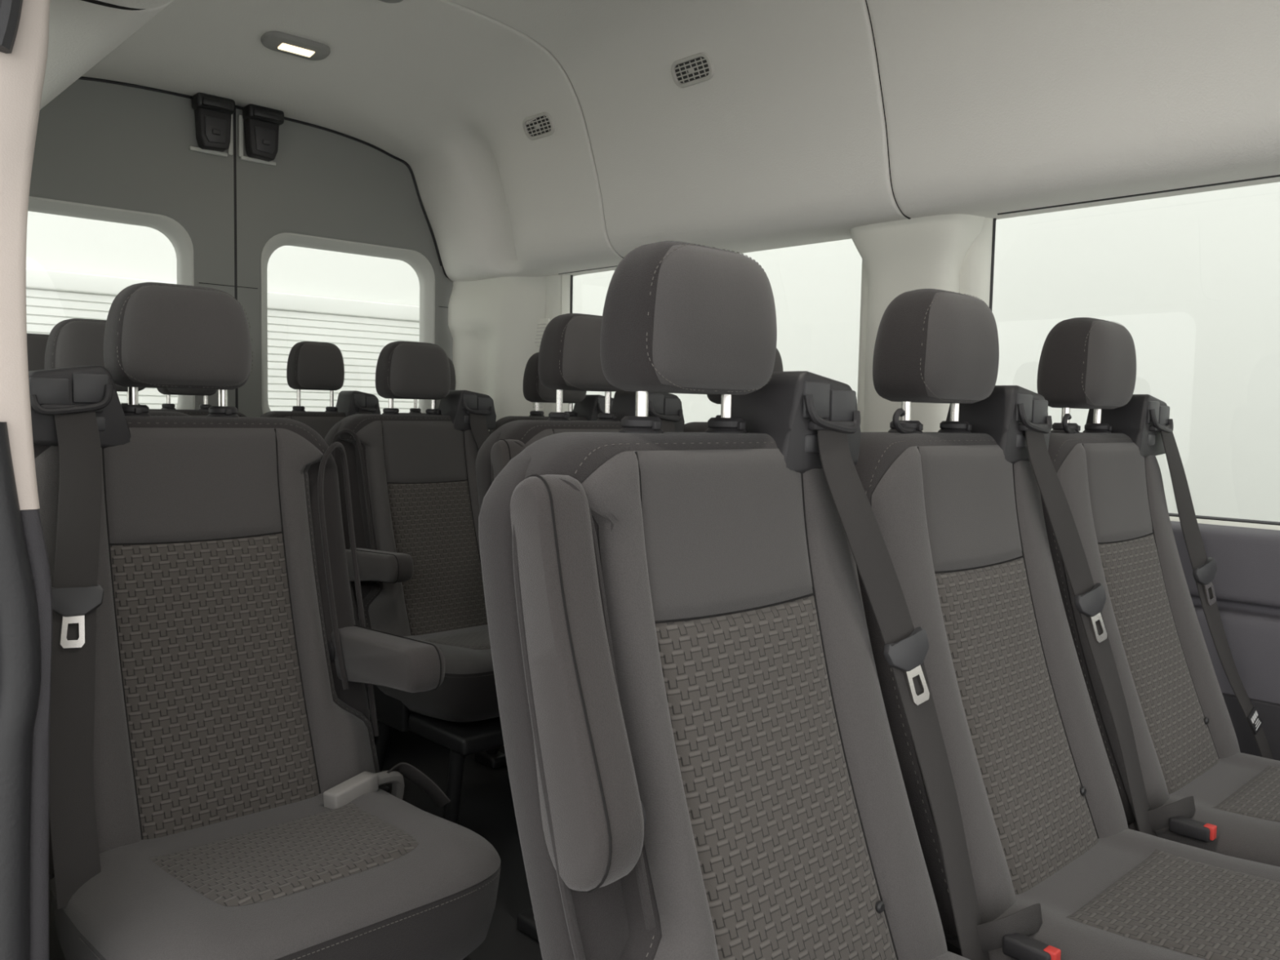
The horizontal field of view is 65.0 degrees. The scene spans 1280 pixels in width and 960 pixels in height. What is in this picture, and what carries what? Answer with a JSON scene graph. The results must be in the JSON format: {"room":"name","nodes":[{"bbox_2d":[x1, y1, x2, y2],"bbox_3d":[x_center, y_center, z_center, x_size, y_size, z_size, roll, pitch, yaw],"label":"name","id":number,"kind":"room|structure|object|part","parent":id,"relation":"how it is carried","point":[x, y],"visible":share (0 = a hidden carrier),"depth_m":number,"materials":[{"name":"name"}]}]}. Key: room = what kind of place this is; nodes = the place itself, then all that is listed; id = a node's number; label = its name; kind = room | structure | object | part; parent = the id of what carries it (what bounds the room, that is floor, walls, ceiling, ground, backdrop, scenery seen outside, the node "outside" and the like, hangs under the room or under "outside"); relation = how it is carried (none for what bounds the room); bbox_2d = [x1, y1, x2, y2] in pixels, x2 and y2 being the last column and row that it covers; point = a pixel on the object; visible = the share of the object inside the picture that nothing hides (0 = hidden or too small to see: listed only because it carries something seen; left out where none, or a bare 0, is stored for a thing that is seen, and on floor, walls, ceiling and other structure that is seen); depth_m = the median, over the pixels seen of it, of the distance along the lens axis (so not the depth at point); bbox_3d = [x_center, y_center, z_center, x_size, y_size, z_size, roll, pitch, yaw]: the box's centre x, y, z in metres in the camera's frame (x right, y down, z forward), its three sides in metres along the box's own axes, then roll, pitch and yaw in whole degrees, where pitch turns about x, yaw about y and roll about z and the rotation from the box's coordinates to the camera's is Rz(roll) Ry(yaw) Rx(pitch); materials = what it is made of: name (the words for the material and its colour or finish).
{"room":"vehicle interior","nodes":[
{"label":"vehicle interior","id":0,"kind":"room"},
{"bbox_2d":[369,716,542,959],"bbox_3d":[0.298,0.859,1.456,2.030,0.040,4.800,-3,5,-43],"label":"floor","id":1,"kind":"structure","parent":0,"point":[486,808],"depth_m":2.30,"materials":[{"name":"grey"}]},
{"bbox_2d":[0,422,40,959],"bbox_3d":[-0.561,0.404,0.893,0.057,0.910,0.045,-3,5,-43],"label":"trim","id":2,"kind":"structure","parent":1,"relation":"on","point":[20,627],"depth_m":0.87,"materials":[{"name":"grey plastic"}]},
{"bbox_2d":[26,333,48,371],"bbox_3d":[-1.347,0.196,2.361,0.364,1.090,0.589,-3,5,-43],"label":"passenger seat","id":3,"kind":"object","parent":1,"relation":"on","point":[36,343],"visible":0.04,"depth_m":2.45,"materials":[{"name":"grey fabric"}]},
{"bbox_2d":[44,318,191,416],"bbox_3d":[-0.937,0.236,1.894,0.465,1.090,0.593,-3,5,-43],"label":"passenger seat","id":4,"kind":"object","parent":1,"relation":"on","point":[73,342],"visible":0.1,"depth_m":1.97,"materials":[{"name":"grey fabric"}]},
{"bbox_3d":[-1.050,0.142,2.008,0.454,0.560,0.245,-3,5,-43],"label":"backrest","id":5,"kind":"part","parent":4,"relation":"part of","materials":[{"name":"grey fabric"}]},
{"bbox_2d":[149,387,246,417],"bbox_3d":[-1.085,0.184,2.607,0.364,1.090,0.589,-3,5,-43],"label":"passenger seat","id":6,"kind":"object","parent":1,"relation":"on","point":[168,406],"visible":0.11,"depth_m":2.72,"materials":[{"name":"grey fabric"}]},
{"bbox_3d":[-1.279,-0.212,2.724,0.010,0.079,0.012,-3,5,-43],"label":"post","id":7,"kind":"part","parent":6,"relation":"part of","materials":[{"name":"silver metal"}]},
{"bbox_3d":[-1.196,0.090,2.722,0.364,0.560,0.245,-3,5,-43],"label":"backrest","id":8,"kind":"part","parent":6,"relation":"part of","materials":[{"name":"grey fabric"}]},
{"bbox_3d":[-1.207,-0.215,2.792,0.010,0.079,0.012,-3,5,-43],"label":"post","id":9,"kind":"part","parent":6,"relation":"part of","materials":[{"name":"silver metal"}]},
{"bbox_2d":[28,282,501,959],"bbox_3d":[-0.465,0.288,1.282,0.511,1.090,0.589,-3,5,-43],"label":"passenger seat","id":10,"kind":"object","parent":1,"relation":"on","point":[215,777],"visible":0.94,"depth_m":1.29,"materials":[{"name":"grey fabric"}]},
{"bbox_3d":[-0.717,-0.098,1.262,0.089,0.074,0.008,-3,5,-43],"label":"guide panel","id":11,"kind":"part","parent":10,"relation":"part of","materials":[{"name":"grey plastic"}]},
{"bbox_3d":[-0.663,0.177,1.174,0.025,0.037,0.019,-1,4,-25],"label":"tongue plate","id":12,"kind":"part","parent":10,"relation":"part of","materials":[{"name":"silver metal"}]},
{"bbox_3d":[-0.691,-0.107,1.369,0.012,0.079,0.012,-3,5,-43],"label":"post","id":13,"kind":"part","parent":10,"relation":"part of","materials":[{"name":"silver metal"}]},
{"bbox_3d":[-0.597,0.195,1.378,0.454,0.560,0.245,-3,5,-43],"label":"backrest","id":14,"kind":"part","parent":10,"relation":"part of","materials":[{"name":"grey fabric"}]},
{"bbox_3d":[-0.603,-0.111,1.452,0.012,0.079,0.012,-3,5,-43],"label":"post","id":15,"kind":"part","parent":10,"relation":"part of","materials":[{"name":"silver metal"}]},
{"bbox_3d":[-0.440,0.544,1.220,0.410,0.170,0.420,-3,5,-43],"label":"seat frame","id":16,"kind":"part","parent":10,"relation":"part of","materials":[{"name":"grey fabric"}]},
{"bbox_2d":[50,866,500,959],"bbox_3d":[-0.438,0.526,1.217,0.432,0.137,0.425,-3,5,-43],"label":"cushion","id":17,"kind":"object","parent":10,"relation":"on","point":[448,920],"depth_m":1.10,"materials":[{"name":"grey fabric"}]},
{"bbox_3d":[-0.376,0.261,1.445,0.054,0.089,0.285,-3,5,-43],"label":"armrest","id":18,"kind":"part","parent":10,"relation":"part of","materials":[{"name":"fabric"}]},
{"bbox_2d":[259,341,380,439],"bbox_3d":[-0.807,0.160,2.866,0.404,1.115,0.591,-3,5,-43],"label":"passenger seat","id":19,"kind":"object","parent":1,"relation":"on","point":[311,365],"visible":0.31,"depth_m":2.96,"materials":[{"name":"grey fabric"}]},
{"bbox_3d":[-1.011,-0.236,2.974,0.011,0.104,0.012,-3,5,-43],"label":"post","id":20,"kind":"part","parent":19,"relation":"part of","materials":[{"name":"silver metal"}]},
{"bbox_3d":[-0.926,0.079,2.975,0.382,0.560,0.245,-3,5,-43],"label":"backrest","id":21,"kind":"part","parent":19,"relation":"part of","materials":[{"name":"grey fabric"}]},
{"bbox_3d":[-0.935,-0.239,3.045,0.011,0.104,0.012,-3,5,-43],"label":"post","id":22,"kind":"part","parent":19,"relation":"part of","materials":[{"name":"silver metal"}]},
{"bbox_3d":[-0.836,-0.223,3.056,0.076,0.074,0.008,-3,5,-43],"label":"guide panel","id":23,"kind":"part","parent":19,"relation":"part of","materials":[{"name":"grey plastic"}]},
{"bbox_2d":[324,341,506,823],"bbox_3d":[-0.412,0.213,2.386,0.488,1.090,0.594,-3,5,-43],"label":"passenger seat","id":24,"kind":"object","parent":1,"relation":"on","point":[413,479],"visible":0.69,"depth_m":2.41,"materials":[{"name":"grey fabric"}]},
{"bbox_3d":[-0.608,0.199,2.283,0.054,0.089,0.285,-3,5,-43],"label":"armrest","id":25,"kind":"part","parent":24,"relation":"part of","materials":[{"name":"fabric"}]},
{"bbox_3d":[-0.622,0.644,2.373,0.052,0.224,0.140,-3,5,-43],"label":"leg","id":26,"kind":"part","parent":24,"relation":"part of","materials":[{"name":"black metal"}]},
{"bbox_3d":[-0.530,0.119,2.495,0.454,0.560,0.245,-3,5,-43],"label":"backrest","id":27,"kind":"part","parent":24,"relation":"part of","materials":[{"name":"grey fabric"}]},
{"bbox_3d":[-0.618,-0.183,2.493,0.012,0.079,0.012,-3,5,-43],"label":"post","id":28,"kind":"part","parent":24,"relation":"part of","materials":[{"name":"silver metal"}]},
{"bbox_3d":[-0.530,-0.187,2.575,0.012,0.079,0.012,-3,5,-43],"label":"post","id":29,"kind":"part","parent":24,"relation":"part of","materials":[{"name":"silver metal"}]},
{"bbox_3d":[-0.366,0.469,2.344,0.410,0.170,0.420,-3,5,-43],"label":"seat frame","id":30,"kind":"part","parent":24,"relation":"part of","materials":[{"name":"black metal"}]},
{"bbox_2d":[376,671,499,722],"bbox_3d":[-0.364,0.450,2.340,0.432,0.137,0.425,-3,5,-43],"label":"cushion","id":31,"kind":"object","parent":24,"relation":"on","point":[462,696],"depth_m":2.11,"materials":[{"name":"grey fabric"}]},
{"bbox_3d":[-0.406,0.665,2.144,0.052,0.221,0.091,-3,5,-43],"label":"leg","id":32,"kind":"part","parent":24,"relation":"part of","materials":[{"name":"black metal"}]},
{"bbox_3d":[-0.421,-0.183,2.594,0.089,0.074,0.008,-3,5,-43],"label":"guide panel","id":33,"kind":"part","parent":24,"relation":"part of","materials":[{"name":"grey plastic"}]},
{"bbox_3d":[-0.371,0.633,2.608,0.052,0.224,0.140,-3,5,-43],"label":"leg","id":34,"kind":"part","parent":24,"relation":"part of","materials":[{"name":"black metal"}]},
{"bbox_2d":[399,356,455,414],"bbox_3d":[-0.521,0.155,3.134,0.404,1.100,0.591,-3,5,-43],"label":"passenger seat","id":35,"kind":"object","parent":1,"relation":"on","point":[415,411],"visible":0.06,"depth_m":3.26,"materials":[{"name":"grey fabric"}]},
{"bbox_3d":[-0.641,0.066,3.242,0.382,0.560,0.245,-3,5,-43],"label":"backrest","id":36,"kind":"part","parent":35,"relation":"part of","materials":[{"name":"grey fabric"}]},
{"bbox_3d":[-0.726,-0.241,3.242,0.011,0.089,0.012,-3,5,-43],"label":"post","id":37,"kind":"part","parent":35,"relation":"part of","materials":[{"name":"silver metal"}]},
{"bbox_2d":[488,351,613,434],"bbox_3d":[-0.076,0.198,2.701,0.469,1.090,0.591,-3,5,-43],"label":"passenger seat","id":38,"kind":"object","parent":1,"relation":"on","point":[586,406],"visible":0.18,"depth_m":2.79,"materials":[{"name":"grey fabric"}]},
{"bbox_3d":[-0.288,-0.197,2.803,0.012,0.079,0.012,-3,5,-43],"label":"post","id":39,"kind":"part","parent":38,"relation":"part of","materials":[{"name":"silver metal"}]},
{"bbox_3d":[-0.196,0.105,2.808,0.444,0.560,0.245,-3,5,-43],"label":"backrest","id":40,"kind":"part","parent":38,"relation":"part of","materials":[{"name":"grey fabric"}]},
{"bbox_3d":[-0.199,-0.201,2.885,0.012,0.079,0.012,-3,5,-43],"label":"post","id":41,"kind":"part","parent":38,"relation":"part of","materials":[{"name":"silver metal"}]},
{"bbox_3d":[-0.090,-0.198,2.904,0.089,0.074,0.008,-3,5,-43],"label":"guide panel","id":42,"kind":"part","parent":38,"relation":"part of","materials":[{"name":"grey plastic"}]},
{"bbox_2d":[475,313,684,942],"bbox_3d":[0.058,0.256,1.770,0.498,1.108,0.606,-3,5,-43],"label":"passenger seat","id":43,"kind":"object","parent":1,"relation":"on","point":[569,359],"visible":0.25,"depth_m":1.84,"materials":[{"name":"grey fabric"}]},
{"bbox_3d":[-0.204,0.093,1.726,0.054,0.324,0.125,-3,5,-43],"label":"armrest","id":44,"kind":"part","parent":43,"relation":"part of","materials":[{"name":"fabric"}]},
{"bbox_3d":[-0.155,0.696,1.756,0.052,0.224,0.140,-3,5,-43],"label":"leg","id":45,"kind":"part","parent":43,"relation":"part of","materials":[{"name":"black metal"}]},
{"bbox_3d":[-0.064,0.171,1.878,0.454,0.560,0.245,-3,5,-43],"label":"backrest","id":46,"kind":"part","parent":43,"relation":"part of","materials":[{"name":"grey fabric"}]},
{"bbox_3d":[-0.151,-0.140,1.875,0.012,0.097,0.012,-3,5,-43],"label":"post","id":47,"kind":"part","parent":43,"relation":"part of","materials":[{"name":"silver metal"}]},
{"bbox_3d":[-0.063,-0.144,1.958,0.012,0.097,0.012,-3,5,-43],"label":"post","id":48,"kind":"part","parent":43,"relation":"part of","materials":[{"name":"silver metal"}]},
{"bbox_3d":[0.046,-0.132,1.977,0.089,0.074,0.008,-3,5,-43],"label":"guide panel","id":49,"kind":"part","parent":43,"relation":"part of","materials":[{"name":"grey plastic"}]},
{"bbox_2d":[478,240,989,959],"bbox_3d":[0.210,0.331,0.854,0.498,1.090,0.606,-3,5,-43],"label":"passenger seat","id":50,"kind":"object","parent":1,"relation":"on","point":[702,761],"visible":1,"depth_m":0.91,"materials":[{"name":"grey fabric"}]},
{"bbox_3d":[-0.051,0.159,0.808,0.054,0.324,0.125,-3,5,-43],"label":"armrest","id":51,"kind":"part","parent":50,"relation":"part of","materials":[{"name":"fabric"}]},
{"bbox_3d":[0.002,-0.065,0.958,0.012,0.079,0.012,-3,5,-43],"label":"post","id":52,"kind":"part","parent":50,"relation":"part of","materials":[{"name":"silver metal"}]},
{"bbox_3d":[0.089,0.237,0.960,0.454,0.560,0.245,-3,5,-43],"label":"backrest","id":53,"kind":"part","parent":50,"relation":"part of","materials":[{"name":"grey fabric"}]},
{"bbox_3d":[0.090,-0.069,1.041,0.012,0.079,0.012,-3,5,-43],"label":"post","id":54,"kind":"part","parent":50,"relation":"part of","materials":[{"name":"silver metal"}]},
{"bbox_3d":[0.199,-0.066,1.060,0.089,0.074,0.008,-3,5,-43],"label":"guide panel","id":55,"kind":"part","parent":50,"relation":"part of","materials":[{"name":"grey plastic"}]},
{"bbox_3d":[0.294,0.217,1.064,0.030,0.042,0.011,-2,5,-34],"label":"tongue plate","id":56,"kind":"part","parent":50,"relation":"part of","materials":[{"name":"silver metal"}]},
{"bbox_2d":[684,348,783,431],"bbox_3d":[0.396,0.250,2.089,0.469,1.090,0.591,-3,5,-43],"label":"passenger seat","id":57,"kind":"object","parent":1,"relation":"on","point":[778,366],"visible":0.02,"depth_m":2.17,"materials":[{"name":"grey fabric"}]},
{"bbox_3d":[0.276,0.156,2.196,0.444,0.560,0.245,-3,5,-43],"label":"backrest","id":58,"kind":"part","parent":57,"relation":"part of","materials":[{"name":"grey fabric"}]},
{"bbox_2d":[854,288,1279,959],"bbox_3d":[0.545,0.316,1.169,0.476,1.090,0.589,-3,5,-43],"label":"passenger seat","id":59,"kind":"object","parent":1,"relation":"on","point":[1059,870],"visible":0.91,"depth_m":1.22,"materials":[{"name":"grey fabric"}]},
{"bbox_3d":[0.337,-0.080,1.273,0.012,0.079,0.012,-3,5,-43],"label":"post","id":60,"kind":"part","parent":59,"relation":"part of","materials":[{"name":"silver metal"}]},
{"bbox_3d":[0.428,0.222,1.278,0.444,0.560,0.245,-3,5,-43],"label":"backrest","id":61,"kind":"part","parent":59,"relation":"part of","materials":[{"name":"grey fabric"}]},
{"bbox_2d":[946,941,961,955],"bbox_3d":[0.591,0.553,1.120,0.432,0.137,0.425,-3,5,-43],"label":"cushion","id":62,"kind":"object","parent":59,"relation":"on","point":[953,947],"depth_m":1.08,"materials":[{"name":"grey fabric"}]},
{"bbox_3d":[0.425,-0.084,1.355,0.012,0.079,0.012,-3,5,-43],"label":"post","id":63,"kind":"part","parent":59,"relation":"part of","materials":[{"name":"silver metal"}]},
{"bbox_3d":[0.534,-0.080,1.374,0.089,0.074,0.008,-3,5,-43],"label":"guide panel","id":64,"kind":"part","parent":59,"relation":"part of","materials":[{"name":"grey plastic"}]},
{"bbox_3d":[0.629,0.202,1.378,0.030,0.042,0.011,-2,5,-34],"label":"tongue plate","id":65,"kind":"part","parent":59,"relation":"part of","materials":[{"name":"silver metal"}]},
{"bbox_2d":[1036,317,1279,866],"bbox_3d":[0.907,0.300,1.508,0.548,1.090,0.589,-3,5,-43],"label":"passenger seat","id":66,"kind":"object","parent":1,"relation":"on","point":[1204,793],"visible":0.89,"depth_m":1.55,"materials":[{"name":"grey fabric"}]},
{"bbox_3d":[0.673,-0.095,1.587,0.012,0.079,0.012,-3,5,-43],"label":"post","id":67,"kind":"part","parent":66,"relation":"part of","materials":[{"name":"silver metal"}]},
{"bbox_3d":[0.764,0.207,1.593,0.444,0.560,0.245,-3,5,-43],"label":"backrest","id":68,"kind":"part","parent":66,"relation":"part of","materials":[{"name":"grey fabric"}]},
{"bbox_3d":[0.761,-0.099,1.670,0.012,0.079,0.012,-3,5,-43],"label":"post","id":69,"kind":"part","parent":66,"relation":"part of","materials":[{"name":"silver metal"}]},
{"bbox_3d":[0.870,-0.095,1.688,0.089,0.074,0.008,-3,5,-43],"label":"guide panel","id":70,"kind":"part","parent":66,"relation":"part of","materials":[{"name":"grey plastic"}]},
{"bbox_3d":[0.974,0.193,1.717,0.032,0.043,0.008,-1,5,-33],"label":"tongue plate","id":71,"kind":"part","parent":66,"relation":"part of","materials":[{"name":"silver metal"}]},
{"bbox_2d":[1250,711,1261,730],"bbox_3d":[1.048,0.410,1.709,0.009,0.026,0.038,5,5,42],"label":"print","id":72,"kind":"object","parent":66,"relation":"attached to","point":[1255,721],"depth_m":1.71,"materials":[{"name":"grey"}]},
{"bbox_2d":[40,0,1279,281],"bbox_3d":[0.361,-0.817,1.317,2.060,0.572,4.725,-3,5,-43],"label":"ceiling","id":73,"kind":"structure","parent":0,"point":[992,108],"depth_m":2.41,"materials":[{"name":"white"}]},
{"bbox_2d":[0,0,22,53],"bbox_3d":[-0.518,-0.493,0.834,0.046,0.273,0.018,-3,5,-43],"label":"trim","id":74,"kind":"structure","parent":73,"relation":"attached to","point":[10,10],"depth_m":0.83,"materials":[{"name":"grey plastic"}]},
{"bbox_2d":[260,31,330,60],"bbox_3d":[-0.915,-1.155,2.670,0.180,0.033,0.081,-3,5,-43],"label":"recessed light","id":75,"kind":"object","parent":73,"relation":"in","point":[280,42],"visible":1,"depth_m":2.65,"materials":[{"name":"grey plastic"}]},
{"bbox_2d":[378,0,403,3],"bbox_3d":[-0.650,-1.179,2.394,0.200,0.029,0.073,-3,5,-43],"label":"recessed light","id":76,"kind":"object","parent":73,"relation":"in","point":[384,1],"visible":1,"depth_m":2.46,"materials":[{"name":"grey plastic"}]},
{"bbox_2d":[522,111,555,140],"bbox_3d":[-0.296,-1.039,2.947,0.042,0.062,0.134,-3,5,-43],"label":"ceiling vent","id":77,"kind":"object","parent":73,"relation":"in","point":[543,126],"visible":1,"depth_m":2.94,"materials":[{"name":"grey plastic"}]},
{"bbox_2d":[671,52,714,88],"bbox_3d":[0.130,-1.014,2.483,0.042,0.062,0.134,-3,5,-43],"label":"ceiling vent","id":78,"kind":"object","parent":73,"relation":"in","point":[698,68],"visible":1,"depth_m":2.48,"materials":[{"name":"grey plastic"}]},
{"bbox_2d":[545,217,1279,530],"bbox_3d":[1.179,-0.252,1.858,0.065,0.765,4.320,-3,5,-43],"label":"wall","id":79,"kind":"structure","parent":0,"point":[975,268],"depth_m":2.29,"materials":[{"name":"white plastic"}]},
{"bbox_2d":[81,0,911,257],"bbox_3d":[-0.310,-0.883,2.031,2.023,0.584,0.956,-3,5,-43],"label":"trim","id":80,"kind":"structure","parent":79,"relation":"attached to","point":[95,2],"depth_m":2.13,"materials":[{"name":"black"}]},
{"bbox_2d":[569,275,573,313],"bbox_3d":[0.169,-0.355,2.973,0.010,0.698,1.195,-3,5,-43],"label":"trim","id":81,"kind":"structure","parent":79,"relation":"attached to","point":[571,276],"depth_m":3.38,"materials":[{"name":"black rubber"}]},
{"bbox_2d":[577,97,609,240],"bbox_3d":[0.311,-0.839,1.355,2.100,0.620,4.850,-3,5,-43],"label":"trim","id":82,"kind":"structure","parent":79,"relation":"attached to","point":[577,98],"depth_m":3.33,"materials":[{"name":"grey plastic"}]},
{"bbox_2d":[849,213,984,431],"bbox_3d":[0.619,-0.275,2.352,0.105,0.652,0.320,-3,5,-43],"label":"trim","id":83,"kind":"structure","parent":79,"relation":"attached to","point":[899,257],"depth_m":2.30,"materials":[{"name":"white plastic"}]},
{"bbox_2d":[558,174,1279,274],"bbox_3d":[1.113,-0.553,1.852,0.006,0.006,4.040,-3,5,-43],"label":"trim","id":84,"kind":"structure","parent":79,"relation":"attached to","point":[1277,175],"depth_m":1.99,"materials":[{"name":"grey plastic"}]},
{"bbox_2d":[989,217,1279,525],"bbox_3d":[1.533,-0.228,1.523,0.010,0.698,2.156,-3,5,-43],"label":"trim","id":85,"kind":"structure","parent":79,"relation":"attached to","point":[994,219],"depth_m":2.28,"materials":[{"name":"black rubber"}]},
{"bbox_2d":[1168,512,1279,760],"bbox_3d":[1.013,0.463,2.094,0.170,0.790,4.800,-3,5,-43],"label":"trim","id":86,"kind":"structure","parent":79,"relation":"attached to","point":[1268,713],"depth_m":1.85,"materials":[{"name":"grey plastic"}]},
{"bbox_2d":[1170,520,1279,703],"bbox_3d":[1.161,0.246,1.884,0.097,0.315,4.320,-3,5,-43],"label":"trim","id":87,"kind":"structure","parent":79,"relation":"attached to","point":[1246,582],"depth_m":1.86,"materials":[{"name":"grey plastic"}]},
{"bbox_3d":[-1.305,0.088,1.704,0.050,1.400,2.010,-3,5,-43],"label":"wall","id":88,"kind":"structure","parent":0,"visible":0},
{"bbox_2d":[0,0,50,510],"bbox_3d":[-0.570,-0.306,0.903,0.109,0.656,0.130,-3,5,-43],"label":"trim","id":89,"kind":"structure","parent":88,"relation":"attached to","point":[22,70],"depth_m":0.86,"materials":[{"name":"beige plastic"}]},
{"bbox_2d":[20,508,53,959],"bbox_3d":[-0.584,0.438,0.954,0.034,0.833,0.130,-3,5,-43],"label":"trim","id":90,"kind":"structure","parent":88,"relation":"attached to","point":[37,549],"depth_m":0.90,"materials":[{"name":"grey"}]},
{"bbox_3d":[-1.297,-0.304,3.104,2.110,1.990,0.075,-3,5,-43],"label":"wall","id":91,"kind":"structure","parent":0,"visible":0},
{"bbox_2d":[27,79,235,409],"bbox_3d":[-1.573,-0.266,2.840,0.834,1.940,0.056,-3,5,-43],"label":"door","id":92,"kind":"structure","parent":91,"relation":"in","point":[104,151],"depth_m":2.88,"materials":[{"name":"grey plastic"}]},
{"bbox_2d":[189,92,235,156],"bbox_3d":[-1.261,-1.054,2.979,0.126,0.160,0.069,-3,5,-43],"label":"door latch","id":93,"kind":"structure","parent":92,"relation":"attached to","point":[213,113],"depth_m":2.96,"materials":[{"name":"grey plastic"}]},
{"bbox_2d":[78,76,448,411],"bbox_3d":[-1.243,-0.244,3.130,1.633,1.870,0.039,-3,5,-43],"label":"door frame","id":94,"kind":"structure","parent":91,"relation":"attached to","point":[80,77],"depth_m":3.08,"materials":[{"name":"black rubber"}]},
{"bbox_2d":[235,106,453,417],"bbox_3d":[-0.960,-0.293,3.415,0.834,1.940,0.056,-3,5,-43],"label":"door","id":95,"kind":"structure","parent":91,"relation":"in","point":[326,190],"depth_m":3.26,"materials":[{"name":"grey plastic"}]},
{"bbox_2d":[238,103,284,165],"bbox_3d":[-1.157,-1.058,3.076,0.122,0.160,0.069,-3,5,-43],"label":"door latch","id":96,"kind":"structure","parent":95,"relation":"attached to","point":[261,124],"depth_m":3.06,"materials":[{"name":"grey plastic"}]},
{"bbox_2d":[448,275,561,430],"bbox_3d":[-0.492,-0.014,3.507,0.484,1.388,0.077,3,4,29],"label":"trim","id":97,"kind":"structure","parent":91,"relation":"attached to","point":[493,323],"depth_m":3.46,"materials":[{"name":"white plastic"}]},
{"bbox_2d":[533,402,545,416],"bbox_3d":[-0.352,-0.233,3.446,0.014,0.110,0.090,-3,5,-43],"label":"louvres","id":98,"kind":"object","parent":91,"relation":"attached to","point":[542,405],"visible":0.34,"depth_m":3.42,"materials":[{"name":"white plastic"}]},
{"bbox_2d":[534,318,550,346],"bbox_3d":[-0.337,-0.501,3.409,0.014,0.090,0.090,-3,5,-43],"label":"louvres","id":99,"kind":"object","parent":91,"relation":"attached to","point":[543,323],"visible":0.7,"depth_m":3.40,"materials":[{"name":"white plastic"}]},
{"label":"outside","id":100,"kind":"structure","parent":0,"visible":0},
{"bbox_2d":[26,211,419,306],"bbox_3d":[-3.811,-1.224,4.741,13.000,4.900,0.140,-3,5,-43],"label":"sky","id":101,"kind":"structure","parent":100,"point":[55,242],"depth_m":5.68,"materials":[{"name":"white"}]},
{"bbox_2d":[26,267,177,334],"bbox_3d":[-2.915,-0.939,5.451,0.745,0.333,0.070,-3,5,-43],"label":"roller shutter","id":102,"kind":"object","parent":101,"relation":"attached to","point":[53,297],"depth_m":5.31,"materials":[{"name":"white"}]},
{"bbox_3d":[-2.934,-1.055,5.423,5.300,0.100,0.070,-3,5,-43],"label":"shutter rail","id":103,"kind":"part","parent":102,"relation":"part of","materials":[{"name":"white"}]},
{"bbox_2d":[266,291,419,413],"bbox_3d":[-1.889,-0.791,6.429,1.037,0.721,0.070,-3,5,-43],"label":"roller shutter","id":104,"kind":"object","parent":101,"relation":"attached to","point":[360,335],"depth_m":6.35,"materials":[{"name":"white"}]},
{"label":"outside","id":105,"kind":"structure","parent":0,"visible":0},
{"bbox_2d":[572,182,1279,521],"bbox_3d":[4.071,-0.906,2.417,0.100,4.900,14.060,-3,5,-43],"label":"windows","id":106,"kind":"structure","parent":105,"point":[1193,279],"depth_m":4.32,"materials":[{"name":"white"}]}
]}

